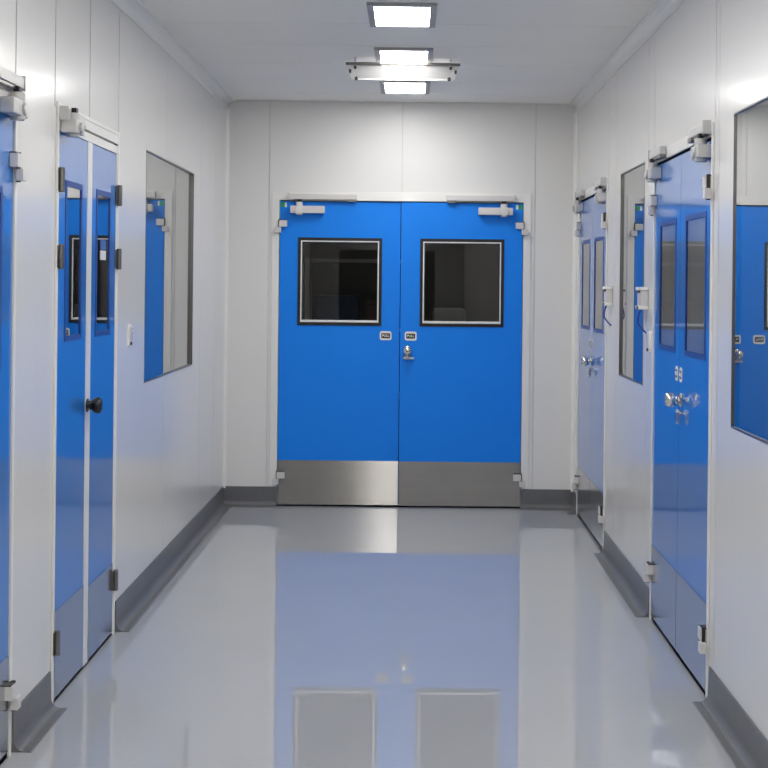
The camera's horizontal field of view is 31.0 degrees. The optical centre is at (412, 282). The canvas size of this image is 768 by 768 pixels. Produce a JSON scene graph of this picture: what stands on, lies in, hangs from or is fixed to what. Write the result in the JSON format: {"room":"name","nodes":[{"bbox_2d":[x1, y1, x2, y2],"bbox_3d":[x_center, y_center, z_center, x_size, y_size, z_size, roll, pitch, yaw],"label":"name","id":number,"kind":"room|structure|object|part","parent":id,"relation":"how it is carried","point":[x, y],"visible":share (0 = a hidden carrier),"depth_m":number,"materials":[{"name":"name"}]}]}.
{"room":"cleanroom corridor","nodes":[
{"label":"cleanroom corridor","id":0,"kind":"room"},
{"bbox_2d":[0,0,225,764],"bbox_3d":[-1.341,0.136,2.250,0.100,2.780,14.500,1,0,0],"label":"wall","id":1,"kind":"structure","parent":0,"point":[89,56],"depth_m":6.17,"materials":[{"name":"white paint"}]},
{"bbox_2d":[0,84,17,757],"bbox_3d":[-1.291,0.452,3.825,0.008,2.150,1.294,1,0,0],"label":"trim","id":2,"kind":"structure","parent":1,"relation":"attached to","point":[4,91],"depth_m":4.45,"materials":[{"name":"white metal"}]},
{"bbox_2d":[0,66,28,759],"bbox_3d":[-1.282,0.420,4.155,0.105,2.169,0.654,1,0,0],"label":"door","id":3,"kind":"structure","parent":1,"relation":"in","point":[14,107],"depth_m":4.38,"materials":[{"name":"blue paint"}]},
{"bbox_3d":[-1.301,1.350,4.136,0.003,0.307,0.616,1,0,0],"label":"kick plate","id":4,"kind":"part","parent":3,"relation":"part of","materials":[{"name":"metal"}]},
{"bbox_3d":[-1.314,0.472,4.136,0.042,2.064,0.618,1,0,0],"label":"panel","id":5,"kind":"part","parent":3,"relation":"part of","materials":[{"name":"blue paint"}]},
{"bbox_3d":[-1.259,-0.615,4.256,0.026,0.018,0.327,1,0,0],"label":"slide arm","id":6,"kind":"part","parent":3,"relation":"part of","materials":[{"name":"silver metal"}]},
{"bbox_3d":[-1.259,-0.639,4.268,0.031,0.050,0.360,1,0,0],"label":"slide rail","id":7,"kind":"part","parent":3,"relation":"part of","materials":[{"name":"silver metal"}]},
{"bbox_2d":[11,671,66,752],"bbox_3d":[-1.272,1.460,4.732,0.066,0.132,0.465,1,0,0],"label":"baseboard","id":8,"kind":"structure","parent":1,"relation":"attached to","point":[37,714],"depth_m":4.71,"materials":[{"name":"grey plastic"}]},
{"bbox_2d":[53,106,102,697],"bbox_3d":[-1.277,0.434,5.251,0.116,2.149,0.538,1,0,0],"label":"door","id":9,"kind":"structure","parent":1,"relation":"in","point":[72,170],"depth_m":5.22,"materials":[{"name":"blue paint"}]},
{"bbox_3d":[-1.301,1.349,5.236,0.003,0.316,0.433,1,0,0],"label":"kick plate","id":10,"kind":"part","parent":9,"relation":"part of","materials":[{"name":"metal"}]},
{"bbox_3d":[-1.314,0.476,5.236,0.042,2.064,0.435,1,0,0],"label":"panel","id":11,"kind":"part","parent":9,"relation":"part of","materials":[{"name":"blue paint"}]},
{"bbox_3d":[-1.259,-0.614,5.135,0.031,0.050,0.280,1,0,0],"label":"slide rail","id":12,"kind":"part","parent":9,"relation":"part of","materials":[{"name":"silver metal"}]},
{"bbox_3d":[-1.289,-0.082,5.247,0.001,0.556,0.219,1,0,0],"label":"glass","id":13,"kind":"part","parent":9,"relation":"part of","materials":[{"name":"glass"}]},
{"bbox_3d":[-1.264,0.485,5.460,0.062,0.066,0.120,1,0,0],"label":"knob","id":14,"kind":"part","parent":9,"relation":"part of","materials":[{"name":"black metal"}]},
{"bbox_2d":[51,101,119,703],"bbox_3d":[-1.290,0.436,5.500,0.008,2.180,1.044,1,0,0],"label":"trim","id":15,"kind":"structure","parent":1,"relation":"attached to","point":[58,104],"depth_m":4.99,"materials":[{"name":"white metal"}]},
{"bbox_2d":[87,145,121,659],"bbox_3d":[-1.302,0.476,5.777,0.067,2.064,0.482,1,0,0],"label":"door","id":16,"kind":"structure","parent":1,"relation":"in","point":[106,195],"depth_m":5.76,"materials":[{"name":"blue paint"}]},
{"bbox_3d":[-1.301,1.359,5.758,0.003,0.296,0.441,1,0,0],"label":"kick plate","id":17,"kind":"part","parent":16,"relation":"part of","materials":[{"name":"metal"}]},
{"bbox_3d":[-1.314,0.476,5.758,0.042,2.064,0.443,1,0,0],"label":"panel","id":18,"kind":"part","parent":16,"relation":"part of","materials":[{"name":"blue paint"}]},
{"bbox_3d":[-1.289,-0.082,5.747,0.001,0.556,0.226,1,0,0],"label":"glass","id":19,"kind":"part","parent":16,"relation":"part of","materials":[{"name":"glass"}]},
{"bbox_2d":[128,324,132,346],"bbox_3d":[-1.286,0.238,6.329,0.015,0.100,0.112,1,0,0],"label":"button","id":20,"kind":"object","parent":1,"relation":"attached to","point":[130,327],"visible":1,"depth_m":6.29,"materials":[{"name":"white plastic"}]},
{"bbox_2d":[144,149,193,382],"bbox_3d":[-1.304,-0.081,7.385,0.034,1.125,1.449,1,0,0],"label":"window","id":21,"kind":"structure","parent":1,"relation":"in","point":[169,229],"depth_m":7.33,"materials":[{"name":"clear glass"}]},
{"bbox_2d":[115,486,230,631],"bbox_3d":[-1.272,1.460,7.777,0.066,0.132,3.445,1,0,0],"label":"baseboard","id":22,"kind":"structure","parent":1,"relation":"attached to","point":[132,604],"depth_m":7.20,"materials":[{"name":"grey plastic"}]},
{"bbox_2d":[111,0,235,108],"bbox_3d":[-1.247,-1.223,2.250,0.060,0.060,14.500,1,0,0],"label":"trim","id":23,"kind":"structure","parent":1,"relation":"attached to","point":[134,9],"depth_m":7.18,"materials":[{"name":"white"}]},
{"bbox_2d":[0,444,735,767],"bbox_3d":[-0.104,1.589,4.050,2.605,0.100,18.300,1,0,0],"label":"floor","id":24,"kind":"structure","parent":0,"point":[294,636],"depth_m":5.66,"materials":[{"name":"grey plastic"}]},
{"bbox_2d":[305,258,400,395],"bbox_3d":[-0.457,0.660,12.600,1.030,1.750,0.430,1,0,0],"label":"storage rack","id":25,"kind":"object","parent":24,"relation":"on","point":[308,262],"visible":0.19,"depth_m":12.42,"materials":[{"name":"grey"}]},
{"bbox_3d":[-0.957,0.655,12.400,0.030,1.750,0.030,1,0,0],"label":"post","id":26,"kind":"part","parent":25,"relation":"part of","materials":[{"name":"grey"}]},
{"bbox_3d":[-0.957,0.655,12.800,0.030,1.750,0.030,1,0,0],"label":"post","id":27,"kind":"part","parent":25,"relation":"part of","materials":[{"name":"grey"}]},
{"bbox_2d":[315,295,360,322],"bbox_3d":[-0.683,0.257,12.600,0.396,0.289,0.336,1,0,0],"label":"crate","id":28,"kind":"object","parent":25,"relation":"on","point":[328,307],"visible":0.78,"depth_m":12.44,"materials":[{"name":"blue"}]},
{"bbox_3d":[-0.681,0.128,12.600,0.396,0.030,0.336,1,0,0],"label":"lid","id":29,"kind":"part","parent":28,"relation":"part of","materials":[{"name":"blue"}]},
{"bbox_2d":[309,259,400,262],"bbox_3d":[-0.448,-0.200,12.600,0.968,0.030,0.368,1,0,0],"label":"shelf","id":30,"kind":"object","parent":25,"relation":"attached to","point":[310,260],"depth_m":12.42,"materials":[{"name":"grey"}]},
{"bbox_2d":[365,300,399,327],"bbox_3d":[-0.233,0.282,12.600,0.396,0.249,0.336,1,0,0],"label":"crate","id":31,"kind":"object","parent":25,"relation":"on","point":[370,304],"visible":0.32,"depth_m":12.44,"materials":[{"name":"red"}]},
{"bbox_3d":[-0.232,0.172,12.600,0.396,0.030,0.336,1,0,0],"label":"lid","id":32,"kind":"part","parent":31,"relation":"part of","materials":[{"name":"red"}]},
{"bbox_2d":[432,308,465,323],"bbox_3d":[0.342,0.804,11.800,0.500,1.180,0.400,1,0,0],"label":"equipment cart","id":33,"kind":"object","parent":24,"relation":"on","point":[438,314],"visible":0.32,"depth_m":11.65,"materials":[{"name":"grey"}]},
{"bbox_2d":[139,0,658,103],"bbox_3d":[-0.074,-1.291,2.250,2.605,0.100,14.700,1,0,0],"label":"ceiling","id":34,"kind":"structure","parent":0,"point":[506,51],"depth_m":7.14,"materials":[{"name":"white paint"}]},
{"bbox_2d":[367,2,436,27],"bbox_3d":[-0.049,-1.233,6.380,0.312,0.014,0.524,1,0,0],"label":"recessed light","id":35,"kind":"object","parent":34,"relation":"in","point":[380,14],"visible":1,"depth_m":6.34,"materials":[{"name":"grey plastic"}]},
{"bbox_2d":[374,7,429,25],"bbox_3d":[-0.049,-1.234,6.390,0.251,0.007,0.463,1,0,0],"label":"diffuser","id":36,"kind":"object","parent":35,"relation":"attached to","point":[383,16],"depth_m":6.39,"materials":[{"name":"white plastic"}]},
{"bbox_2d":[346,57,459,80],"bbox_3d":[-0.056,-1.177,7.643,0.630,0.128,0.073,1,0,0],"label":"light fixture","id":37,"kind":"object","parent":34,"relation":"attached to","point":[387,71],"visible":1,"depth_m":7.64,"materials":[{"name":"silver metal"}]},
{"bbox_3d":[-0.341,-1.163,7.648,0.027,0.071,0.074,1,0,31],"label":"plate","id":38,"kind":"part","parent":37,"relation":"part of","materials":[{"name":"white"}]},
{"bbox_3d":[-0.056,-1.161,7.653,0.570,0.077,0.054,1,0,0],"label":"reflector plate","id":39,"kind":"part","parent":37,"relation":"part of","materials":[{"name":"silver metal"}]},
{"bbox_3d":[-0.055,-1.205,7.620,0.630,0.017,0.017,1,0,0],"label":"rod","id":40,"kind":"part","parent":37,"relation":"part of","materials":[{"name":"silver metal"}]},
{"bbox_3d":[0.229,-1.157,7.648,0.027,0.071,0.074,1,0,-31],"label":"plate","id":41,"kind":"part","parent":37,"relation":"part of","materials":[{"name":"white"}]},
{"bbox_2d":[374,47,432,62],"bbox_3d":[-0.049,-1.233,7.550,0.312,0.014,0.524,1,0,0],"label":"recessed light","id":42,"kind":"object","parent":34,"relation":"in","point":[382,54],"visible":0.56,"depth_m":7.46,"materials":[{"name":"grey plastic"}]},
{"bbox_2d":[380,51,426,62],"bbox_3d":[-0.049,-1.234,7.560,0.251,0.007,0.463,1,0,0],"label":"diffuser","id":43,"kind":"object","parent":42,"relation":"attached to","point":[385,56],"depth_m":7.52,"materials":[{"name":"white plastic"}]},
{"bbox_2d":[379,80,429,93],"bbox_3d":[-0.049,-1.233,8.720,0.312,0.014,0.524,1,0,0],"label":"recessed light","id":44,"kind":"object","parent":34,"relation":"in","point":[387,87],"visible":0.95,"depth_m":8.71,"materials":[{"name":"grey plastic"}]},
{"bbox_2d":[385,83,424,92],"bbox_3d":[-0.049,-1.234,8.730,0.251,0.007,0.463,1,0,0],"label":"diffuser","id":45,"kind":"object","parent":44,"relation":"attached to","point":[389,87],"depth_m":8.73,"materials":[{"name":"white plastic"}]},
{"bbox_2d":[226,100,575,507],"bbox_3d":[-0.089,0.149,9.550,2.405,2.780,0.100,1,0,0],"label":"wall","id":46,"kind":"structure","parent":0,"point":[309,146],"depth_m":9.50,"materials":[{"name":"white paint"}]},
{"bbox_2d":[222,109,229,487],"bbox_3d":[-1.280,0.107,9.489,0.022,2.600,0.022,1,0,0],"label":"trim","id":47,"kind":"structure","parent":46,"relation":"attached to","point":[227,110],"depth_m":9.49,"materials":[{"name":"white metal"}]},
{"bbox_2d":[224,486,276,506],"bbox_3d":[-1.121,1.462,9.467,0.368,0.132,0.066,1,0,0],"label":"baseboard","id":48,"kind":"structure","parent":46,"relation":"attached to","point":[234,496],"depth_m":9.49,"materials":[{"name":"grey plastic"}]},
{"bbox_2d":[272,193,400,504],"bbox_3d":[-0.524,0.455,9.492,0.860,2.136,0.110,1,0,-1],"label":"door","id":49,"kind":"structure","parent":46,"relation":"in","point":[338,382],"depth_m":9.50,"materials":[{"name":"blue paint"}]},
{"bbox_3d":[-0.618,-0.590,9.480,0.470,0.050,0.031,1,0,-1],"label":"slide rail","id":50,"kind":"part","parent":49,"relation":"part of","materials":[{"name":"white metal"}]},
{"bbox_3d":[-0.604,-0.565,9.480,0.432,0.018,0.026,1,0,-1],"label":"slide arm","id":51,"kind":"part","parent":49,"relation":"part of","materials":[{"name":"silver metal"}]},
{"bbox_3d":[-0.517,1.371,9.503,0.825,0.302,0.004,1,0,-1],"label":"kick plate","id":52,"kind":"part","parent":49,"relation":"part of","materials":[{"name":"silver metal"}]},
{"bbox_3d":[-0.188,0.362,9.508,0.061,0.035,0.001,1,0,-1],"label":"sign panel","id":53,"kind":"part","parent":49,"relation":"part of","materials":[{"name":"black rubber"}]},
{"bbox_2d":[269,191,530,488],"bbox_3d":[-0.088,0.392,9.496,1.775,2.026,0.008,1,0,0],"label":"trim","id":54,"kind":"structure","parent":46,"relation":"attached to","point":[277,196],"depth_m":9.49,"materials":[{"name":"white metal"}]},
{"bbox_2d":[398,195,527,506],"bbox_3d":[0.344,0.464,9.478,0.866,2.136,0.118,1,0,0],"label":"door","id":55,"kind":"structure","parent":46,"relation":"in","point":[460,396],"depth_m":9.49,"materials":[{"name":"blue paint"}]},
{"bbox_3d":[-0.038,0.465,9.451,0.060,0.060,0.071,1,0,0],"label":"knob","id":56,"kind":"part","parent":55,"relation":"part of","materials":[{"name":"silver metal"}]},
{"bbox_3d":[-0.016,0.364,9.489,0.061,0.035,0.001,1,0,-1],"label":"sign panel","id":57,"kind":"part","parent":55,"relation":"part of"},
{"bbox_3d":[0.318,1.379,9.493,0.832,0.302,0.003,1,0,0],"label":"kick plate","id":58,"kind":"part","parent":55,"relation":"part of","materials":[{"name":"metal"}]},
{"bbox_3d":[0.449,-0.554,9.473,0.432,0.018,0.026,1,0,0],"label":"slide arm","id":59,"kind":"part","parent":55,"relation":"part of","materials":[{"name":"silver metal"}]},
{"bbox_3d":[0.463,-0.578,9.473,0.470,0.050,0.031,1,0,0],"label":"slide rail","id":60,"kind":"part","parent":55,"relation":"part of","materials":[{"name":"white metal"}]},
{"bbox_2d":[521,489,571,509],"bbox_3d":[0.919,1.483,9.467,0.360,0.132,0.066,1,0,0],"label":"baseboard","id":61,"kind":"structure","parent":46,"relation":"attached to","point":[531,499],"depth_m":9.49,"materials":[{"name":"grey plastic"}]},
{"bbox_2d":[570,112,577,491],"bbox_3d":[1.103,0.132,9.489,0.022,2.600,0.022,1,0,0],"label":"trim","id":62,"kind":"structure","parent":46,"relation":"attached to","point":[576,113],"depth_m":9.49,"materials":[{"name":"white metal"}]},
{"bbox_2d":[303,201,522,443],"bbox_3d":[-0.089,0.124,11.425,2.705,2.830,3.650,1,0,0],"label":"wall","id":63,"kind":"structure","parent":0,"point":[465,276],"depth_m":13.20,"materials":[{"name":"grey"}]},
{"bbox_2d":[661,224,674,346],"bbox_3d":[1.122,0.011,6.053,0.004,0.528,0.351,1,0,0],"label":"window","id":64,"kind":"structure","parent":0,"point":[667,230],"depth_m":6.07,"materials":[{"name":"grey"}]},
{"bbox_2d":[574,0,767,739],"bbox_3d":[1.163,0.162,2.250,0.100,2.780,14.500,1,0,0],"label":"wall","id":65,"kind":"structure","parent":0,"point":[708,60],"depth_m":5.16,"materials":[{"name":"white paint"}]},
{"bbox_2d":[565,490,575,513],"bbox_3d":[1.067,1.484,9.390,0.066,0.132,0.220,1,0,0],"label":"baseboard","id":66,"kind":"structure","parent":65,"relation":"attached to","point":[572,510],"depth_m":9.37,"materials":[{"name":"grey plastic"}]},
{"bbox_2d":[572,190,592,527],"bbox_3d":[1.098,0.461,8.940,0.104,2.138,0.669,1,0,0],"label":"door","id":67,"kind":"structure","parent":65,"relation":"in","point":[585,209],"depth_m":8.93,"materials":[{"name":"blue paint"}]},
{"bbox_3d":[1.097,-0.584,9.088,0.031,0.050,0.300,1,0,0],"label":"slide rail","id":68,"kind":"part","parent":67,"relation":"part of","materials":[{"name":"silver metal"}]},
{"bbox_3d":[1.097,1.375,8.921,0.003,0.307,0.630,1,0,0],"label":"kick plate","id":69,"kind":"part","parent":67,"relation":"part of","materials":[{"name":"metal"}]},
{"bbox_3d":[1.114,0.011,8.915,0.001,0.528,0.366,1,0,0],"label":"glass","id":70,"kind":"part","parent":67,"relation":"part of","materials":[{"name":"glass"}]},
{"bbox_3d":[1.129,0.498,8.921,0.042,2.064,0.632,1,0,0],"label":"panel","id":71,"kind":"part","parent":67,"relation":"part of","materials":[{"name":"blue paint"}]},
{"bbox_2d":[576,179,607,544],"bbox_3d":[1.106,0.477,8.602,0.008,2.150,1.315,1,0,0],"label":"trim","id":72,"kind":"structure","parent":65,"relation":"attached to","point":[589,192],"depth_m":7.95,"materials":[{"name":"white metal"}]},
{"bbox_2d":[581,177,605,547],"bbox_3d":[1.093,0.461,8.265,0.114,2.138,0.669,1,0,0],"label":"door","id":73,"kind":"structure","parent":65,"relation":"in","point":[597,360],"depth_m":8.28,"materials":[{"name":"blue paint"}]},
{"bbox_3d":[1.071,0.481,8.534,0.071,0.060,0.060,1,0,0],"label":"knob","id":74,"kind":"part","parent":73,"relation":"part of","materials":[{"name":"silver metal"}]},
{"bbox_3d":[1.097,1.375,8.284,0.003,0.307,0.630,1,0,0],"label":"kick plate","id":75,"kind":"part","parent":73,"relation":"part of","materials":[{"name":"metal"}]},
{"bbox_3d":[1.129,0.498,8.284,0.042,2.064,0.632,1,0,0],"label":"panel","id":76,"kind":"part","parent":73,"relation":"part of","materials":[{"name":"blue paint"}]},
{"bbox_3d":[1.114,0.011,8.293,0.001,0.528,0.376,1,0,0],"label":"glass","id":77,"kind":"part","parent":73,"relation":"part of","materials":[{"name":"glass"}]},
{"bbox_3d":[1.097,-0.584,8.117,0.031,0.050,0.300,1,0,0],"label":"slide rail","id":78,"kind":"part","parent":73,"relation":"part of","materials":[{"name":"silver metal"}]},
{"bbox_2d":[602,286,612,325],"bbox_3d":[1.086,0.130,7.760,0.054,0.222,0.120,1,0,0],"label":"wall box","id":79,"kind":"object","parent":65,"relation":"attached to","point":[608,290],"visible":1,"depth_m":7.71,"materials":[{"name":"white plastic"}]},
{"bbox_2d":[593,531,648,616],"bbox_3d":[1.067,1.484,7.175,0.066,0.132,1.510,1,0,0],"label":"baseboard","id":80,"kind":"structure","parent":65,"relation":"attached to","point":[630,585],"depth_m":7.04,"materials":[{"name":"grey plastic"}]},
{"bbox_2d":[569,0,685,111],"bbox_3d":[1.098,-1.198,2.250,0.060,0.060,14.500,1,0,0],"label":"trim","id":81,"kind":"structure","parent":65,"relation":"attached to","point":[662,10],"depth_m":7.08,"materials":[{"name":"white"}]},
{"bbox_2d":[619,161,644,385],"bbox_3d":[1.131,-0.046,7.072,0.034,1.084,0.774,1,0,0],"label":"window","id":82,"kind":"structure","parent":65,"relation":"in","point":[632,200],"depth_m":7.10,"materials":[{"name":"clear glass"}]},
{"bbox_2d":[635,287,648,333],"bbox_3d":[1.086,0.130,6.600,0.054,0.222,0.120,1,0,0],"label":"wall box","id":83,"kind":"object","parent":65,"relation":"attached to","point":[642,294],"visible":1,"depth_m":6.55,"materials":[{"name":"white plastic"}]},
{"bbox_2d":[646,331,650,352],"bbox_3d":[1.106,0.277,6.505,0.015,0.100,0.055,1,0,0],"label":"button","id":84,"kind":"object","parent":65,"relation":"attached to","point":[648,349],"visible":1,"depth_m":6.49,"materials":[{"name":"white"}]},
{"bbox_2d":[643,146,680,648],"bbox_3d":[1.098,0.461,6.091,0.104,2.138,0.636,1,0,0],"label":"door","id":85,"kind":"structure","parent":65,"relation":"in","point":[662,568],"depth_m":6.08,"materials":[{"name":"blue paint"}]},
{"bbox_3d":[1.097,-0.584,6.223,0.031,0.050,0.300,1,0,0],"label":"slide rail","id":86,"kind":"part","parent":85,"relation":"part of","materials":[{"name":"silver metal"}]},
{"bbox_3d":[1.096,-0.559,6.213,0.026,0.018,0.270,1,0,0],"label":"slide arm","id":87,"kind":"part","parent":85,"relation":"part of","materials":[{"name":"silver metal"}]},
{"bbox_3d":[1.097,1.365,6.072,0.003,0.327,0.598,1,0,0],"label":"kick plate","id":88,"kind":"part","parent":85,"relation":"part of","materials":[{"name":"metal"}]},
{"bbox_3d":[1.129,0.498,6.072,0.042,2.064,0.600,1,0,0],"label":"panel","id":89,"kind":"part","parent":85,"relation":"part of","materials":[{"name":"blue paint"}]},
{"bbox_2d":[649,122,714,697],"bbox_3d":[1.106,0.477,5.770,0.008,2.150,1.254,1,0,0],"label":"trim","id":90,"kind":"structure","parent":65,"relation":"attached to","point":[680,145],"depth_m":5.16,"materials":[{"name":"white metal"}]},
{"bbox_2d":[664,120,711,689],"bbox_3d":[1.093,0.461,5.449,0.114,2.138,0.636,1,0,0],"label":"door","id":91,"kind":"structure","parent":65,"relation":"in","point":[691,416],"depth_m":5.45,"materials":[{"name":"blue paint"}]},
{"bbox_3d":[1.071,0.481,5.702,0.071,0.060,0.060,1,0,0],"label":"knob","id":92,"kind":"part","parent":91,"relation":"part of","materials":[{"name":"silver metal"}]},
{"bbox_3d":[1.097,1.365,5.468,0.003,0.327,0.598,1,0,0],"label":"kick plate","id":93,"kind":"part","parent":91,"relation":"part of","materials":[{"name":"metal"}]},
{"bbox_3d":[1.129,0.498,5.468,0.042,2.064,0.600,1,0,0],"label":"panel","id":94,"kind":"part","parent":91,"relation":"part of","materials":[{"name":"blue paint"}]},
{"bbox_3d":[1.096,-0.559,5.327,0.026,0.018,0.270,1,0,0],"label":"slide arm","id":95,"kind":"part","parent":91,"relation":"part of","materials":[{"name":"silver metal"}]},
{"bbox_3d":[1.097,-0.584,5.317,0.031,0.050,0.300,1,0,0],"label":"slide rail","id":96,"kind":"part","parent":91,"relation":"part of","materials":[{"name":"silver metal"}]},
{"bbox_2d":[692,666,767,767],"bbox_3d":[1.067,1.484,0.060,0.066,0.132,10.120,1,0,0],"label":"baseboard","id":97,"kind":"structure","parent":65,"relation":"attached to","point":[745,745],"depth_m":4.68,"materials":[{"name":"grey plastic"}]},
{"bbox_2d":[731,95,767,443],"bbox_3d":[1.131,-0.044,4.215,0.034,1.097,1.229,1,0,0],"label":"window","id":98,"kind":"structure","parent":65,"relation":"in","point":[749,344],"depth_m":4.59,"materials":[{"name":"clear glass"}]},
{"bbox_2d":[687,217,704,353],"bbox_3d":[1.122,0.011,5.460,0.004,0.528,0.366,1,0,0],"label":"window","id":99,"kind":"structure","parent":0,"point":[695,225],"depth_m":5.47,"materials":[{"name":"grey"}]}
]}

